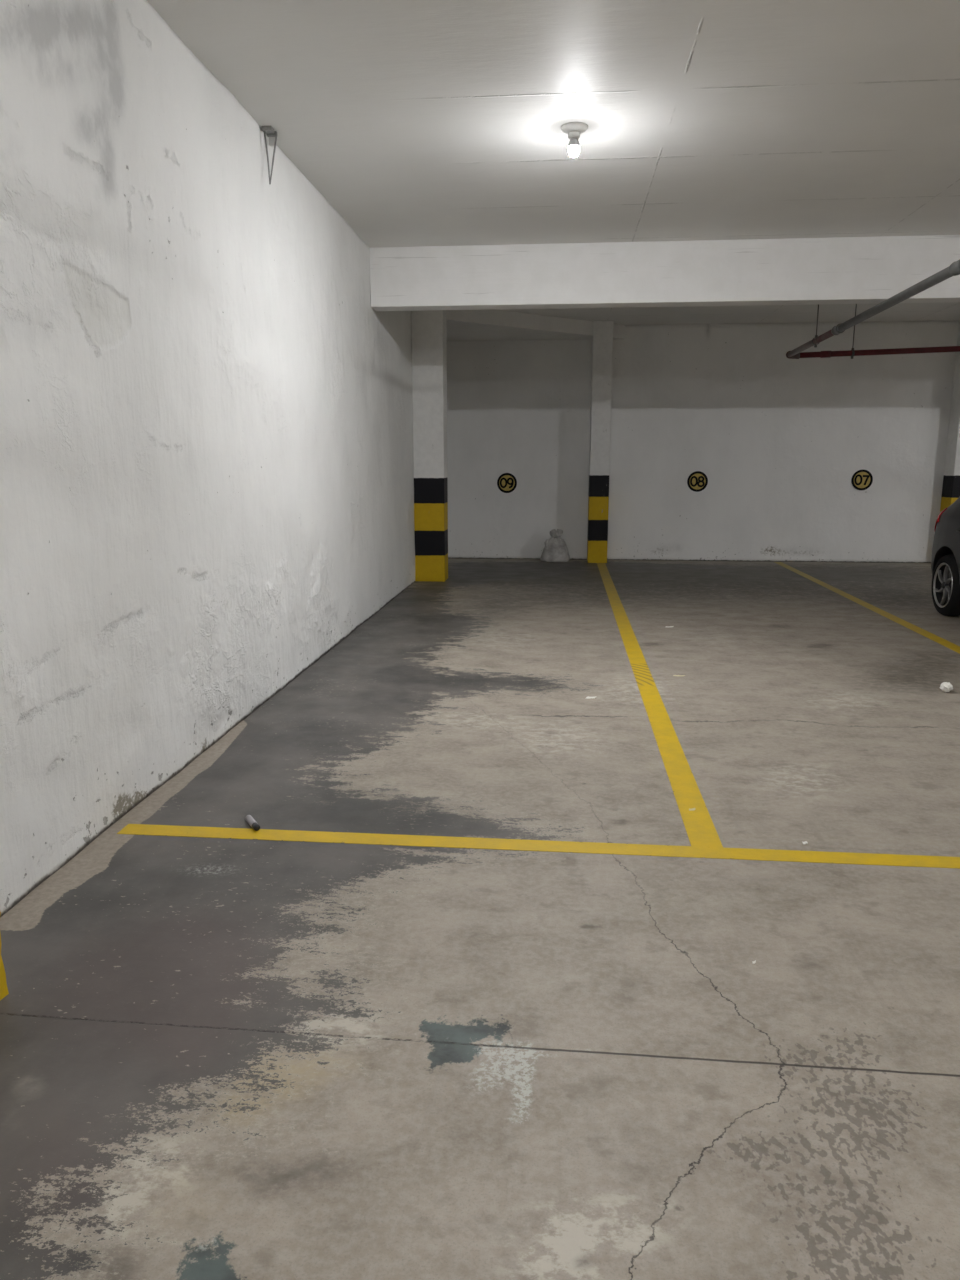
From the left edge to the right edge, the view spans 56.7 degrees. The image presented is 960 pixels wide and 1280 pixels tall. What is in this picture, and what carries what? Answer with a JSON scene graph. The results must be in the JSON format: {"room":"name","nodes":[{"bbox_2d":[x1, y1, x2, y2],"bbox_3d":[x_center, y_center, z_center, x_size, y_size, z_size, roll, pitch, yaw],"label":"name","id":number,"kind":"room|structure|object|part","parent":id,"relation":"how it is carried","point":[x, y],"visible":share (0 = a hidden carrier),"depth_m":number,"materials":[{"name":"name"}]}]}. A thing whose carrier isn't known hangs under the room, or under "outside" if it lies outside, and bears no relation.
{"room":"parking garage","nodes":[
{"label":"parking garage","id":0,"kind":"room"},
{"bbox_2d":[0,0,414,916],"bbox_3d":[-1.654,-0.859,3.057,0.174,3.505,22.211,1,11,5],"label":"wall","id":1,"kind":"structure","parent":0,"point":[207,472],"depth_m":4.06,"materials":[{"name":"white paint"}]},
{"bbox_2d":[261,126,276,183],"bbox_3d":[-1.281,-2.956,5.474,0.065,0.330,0.157,1,11,5],"label":"bracket","id":2,"kind":"object","parent":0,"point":[268,131],"visible":1,"depth_m":5.43,"materials":[{"name":"metal"}]},
{"bbox_3d":[-1.283,-3.101,5.426,0.064,0.026,0.115,1,11,5],"label":"plate","id":3,"kind":"part","parent":2,"relation":"part of","materials":[{"name":"metal"}]},
{"bbox_2d":[0,558,959,1279],"bbox_3d":[5.621,1.040,2.756,14.660,0.120,22.200,1,11,5],"label":"floor","id":4,"kind":"structure","parent":0,"point":[221,1058],"depth_m":2.66,"materials":[{"name":"concrete"}]},
{"bbox_2d":[0,912,8,999],"bbox_3d":[-1.519,-0.659,2.046,0.305,3.490,0.386,1,11,5],"label":"column","id":5,"kind":"structure","parent":4,"relation":"on","point":[4,992],"depth_m":2.53,"materials":[{"name":"paint"}]},
{"bbox_2d":[245,815,259,830],"bbox_3d":[-0.954,0.768,3.736,0.029,0.029,0.128,-7,13,-30],"label":"tube","id":6,"kind":"object","parent":4,"relation":"on","point":[251,821],"visible":1,"depth_m":3.71,"materials":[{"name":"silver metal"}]},
{"bbox_2d":[411,310,447,581],"bbox_3d":[-0.625,-2.492,11.209,0.385,3.490,0.350,1,11,5],"label":"column","id":7,"kind":"structure","parent":4,"relation":"on","point":[428,327],"depth_m":11.06,"materials":[{"name":"paint"}]},
{"bbox_2d":[117,824,959,868],"bbox_3d":[2.244,0.858,3.357,7.501,0.002,0.102,1,11,5],"label":"parking line","id":8,"kind":"object","parent":4,"relation":"on","point":[134,829],"visible":1,"depth_m":3.54,"materials":[{"name":"yellow paint"}]},
{"bbox_2d":[540,529,569,561],"bbox_3d":[1.155,-1.457,13.670,0.455,0.496,0.311,1,11,5],"label":"sack","id":9,"kind":"object","parent":4,"relation":"on","point":[555,549],"visible":1,"depth_m":13.58,"materials":[{"name":"plastic"}]},
{"bbox_2d":[587,321,613,562],"bbox_3d":[1.797,-2.921,13.355,0.290,3.490,0.450,1,11,5],"label":"column","id":10,"kind":"structure","parent":4,"relation":"on","point":[602,340],"depth_m":13.13,"materials":[{"name":"paint"}]},
{"bbox_2d":[597,563,722,847],"bbox_3d":[1.365,-0.170,8.496,0.124,0.002,10.171,1,11,5],"label":"parking line","id":11,"kind":"object","parent":4,"relation":"on","point":[701,831],"visible":1,"depth_m":4.83,"materials":[{"name":"yellow paint"}]},
{"bbox_2d":[775,562,959,653],"bbox_3d":[4.020,-0.162,8.456,0.127,0.002,10.591,1,11,6],"label":"parking line","id":12,"kind":"object","parent":4,"relation":"on","point":[952,646],"visible":1,"depth_m":8.98,"materials":[{"name":"yellow paint"}]},
{"bbox_2d":[931,497,959,615],"bbox_3d":[5.287,-0.684,7.308,2.070,1.475,3.962,1,11,5],"label":"hatchback car","id":13,"kind":"object","parent":4,"relation":"on","point":[945,562],"visible":1,"depth_m":8.78,"materials":[{"name":"grey paint"}]},
{"bbox_2d":[934,508,946,530],"bbox_3d":[4.740,-1.181,9.146,0.119,0.366,0.339,8,14,35],"label":"tail light","id":14,"kind":"object","parent":13,"relation":"attached to","point":[941,513],"depth_m":9.01,"materials":[{"name":"red plastic"}]},
{"bbox_2d":[940,682,952,691],"bbox_3d":[3.100,0.311,5.912,0.080,0.070,0.081,1,11,5],"label":"crumpled paper","id":15,"kind":"object","parent":4,"relation":"on","point":[945,686],"visible":1,"depth_m":5.89,"materials":[{"name":"white paper"}]},
{"bbox_2d":[940,321,959,511],"bbox_3d":[7.037,-2.837,12.934,0.355,3.490,0.350,1,11,5],"label":"column","id":16,"kind":"structure","parent":4,"relation":"on","point":[950,489],"depth_m":12.89,"materials":[{"name":"paint"}]},
{"bbox_2d":[147,0,959,324],"bbox_3d":[5.621,-2.515,2.045,14.660,0.150,22.200,1,11,5],"label":"ceiling","id":17,"kind":"structure","parent":0,"point":[419,122],"depth_m":5.17,"materials":[{"name":"paint"}]},
{"bbox_2d":[446,309,624,340],"bbox_3d":[0.680,-4.370,12.201,2.740,0.195,2.340,1,11,5],"label":"ceiling beam","id":18,"kind":"structure","parent":17,"relation":"attached to","point":[461,325],"depth_m":12.46,"materials":[{"name":"white paint"}]},
{"bbox_2d":[561,122,587,156],"bbox_3d":[0.571,-3.027,5.408,0.164,0.166,0.164,1,11,5],"label":"ceiling lamp","id":19,"kind":"object","parent":17,"relation":"attached to","point":[573,129],"visible":1,"depth_m":5.38,"materials":[{"name":"white plastic"}]},
{"bbox_2d":[568,131,579,139],"bbox_3d":[0.571,-3.059,5.402,0.074,0.032,0.074,1,11,5],"label":"socket","id":20,"kind":"object","parent":19,"relation":"attached to","point":[572,135],"depth_m":5.38,"materials":[{"name":"white plastic"}]},
{"bbox_3d":[0.571,-2.972,5.419,0.073,0.054,0.073,1,11,5],"label":"bulb","id":21,"kind":"part","parent":19,"relation":"part of","materials":[{"name":"white glass"}]},
{"bbox_2d":[370,235,959,310],"bbox_3d":[6.165,-3.346,7.947,14.460,0.535,0.250,1,11,5],"label":"ceiling beam","id":22,"kind":"structure","parent":17,"relation":"attached to","point":[833,270],"depth_m":8.23,"materials":[{"name":"white paint"}]},
{"bbox_2d":[812,304,818,347],"bbox_3d":[3.654,-3.562,9.617,0.084,0.766,0.030,1,11,5],"label":"hanger","id":23,"kind":"object","parent":17,"relation":"hanging from","point":[816,335],"visible":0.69,"depth_m":9.66,"materials":[{"name":"metal"}]},
{"bbox_3d":[3.654,-3.617,9.607,0.012,0.655,0.012,1,11,5],"label":"rod","id":24,"kind":"part","parent":23,"relation":"part of","materials":[{"name":"metal"}]},
{"bbox_2d":[786,259,959,358],"bbox_3d":[7.591,-1.659,0.974,10.296,0.386,19.915,1,11,5],"label":"pipe","id":25,"kind":"object","parent":23,"relation":"hanging from","point":[953,269],"visible":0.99,"depth_m":8.85,"materials":[{"name":"metal"}]},
{"bbox_2d":[851,304,856,358],"bbox_3d":[4.585,-3.831,10.898,0.030,0.742,0.084,1,11,5],"label":"hanger","id":26,"kind":"object","parent":17,"relation":"hanging from","point":[852,348],"visible":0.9,"depth_m":10.92,"materials":[{"name":"metal"}]},
{"bbox_3d":[4.585,-3.885,10.887,0.012,0.631,0.012,1,11,5],"label":"rod","id":27,"kind":"part","parent":26,"relation":"part of","materials":[{"name":"metal"}]},
{"bbox_2d":[447,321,958,562],"bbox_3d":[6.630,-2.893,13.217,14.660,3.490,0.150,1,11,5],"label":"wall","id":28,"kind":"structure","parent":0,"point":[779,442],"depth_m":13.44,"materials":[{"name":"white paint"}]},
{"bbox_2d":[497,473,516,492],"bbox_3d":[0.419,-2.437,13.813,0.308,0.308,0.018,1,11,5],"label":"number sign","id":29,"kind":"object","parent":28,"relation":"attached to","point":[506,482],"visible":1,"depth_m":13.80,"materials":[{"name":"paint"}]},
{"bbox_2d":[687,471,707,491],"bbox_3d":[3.311,-2.413,13.548,0.308,0.308,0.018,1,11,5],"label":"number sign","id":30,"kind":"object","parent":28,"relation":"attached to","point":[697,481],"visible":1,"depth_m":13.54,"materials":[{"name":"paint"}]},
{"bbox_2d":[851,470,872,489],"bbox_3d":[5.719,-2.396,13.327,0.308,0.308,0.018,1,11,5],"label":"number sign","id":31,"kind":"object","parent":28,"relation":"attached to","point":[861,479],"visible":1,"depth_m":13.32,"materials":[{"name":"paint"}]}
]}

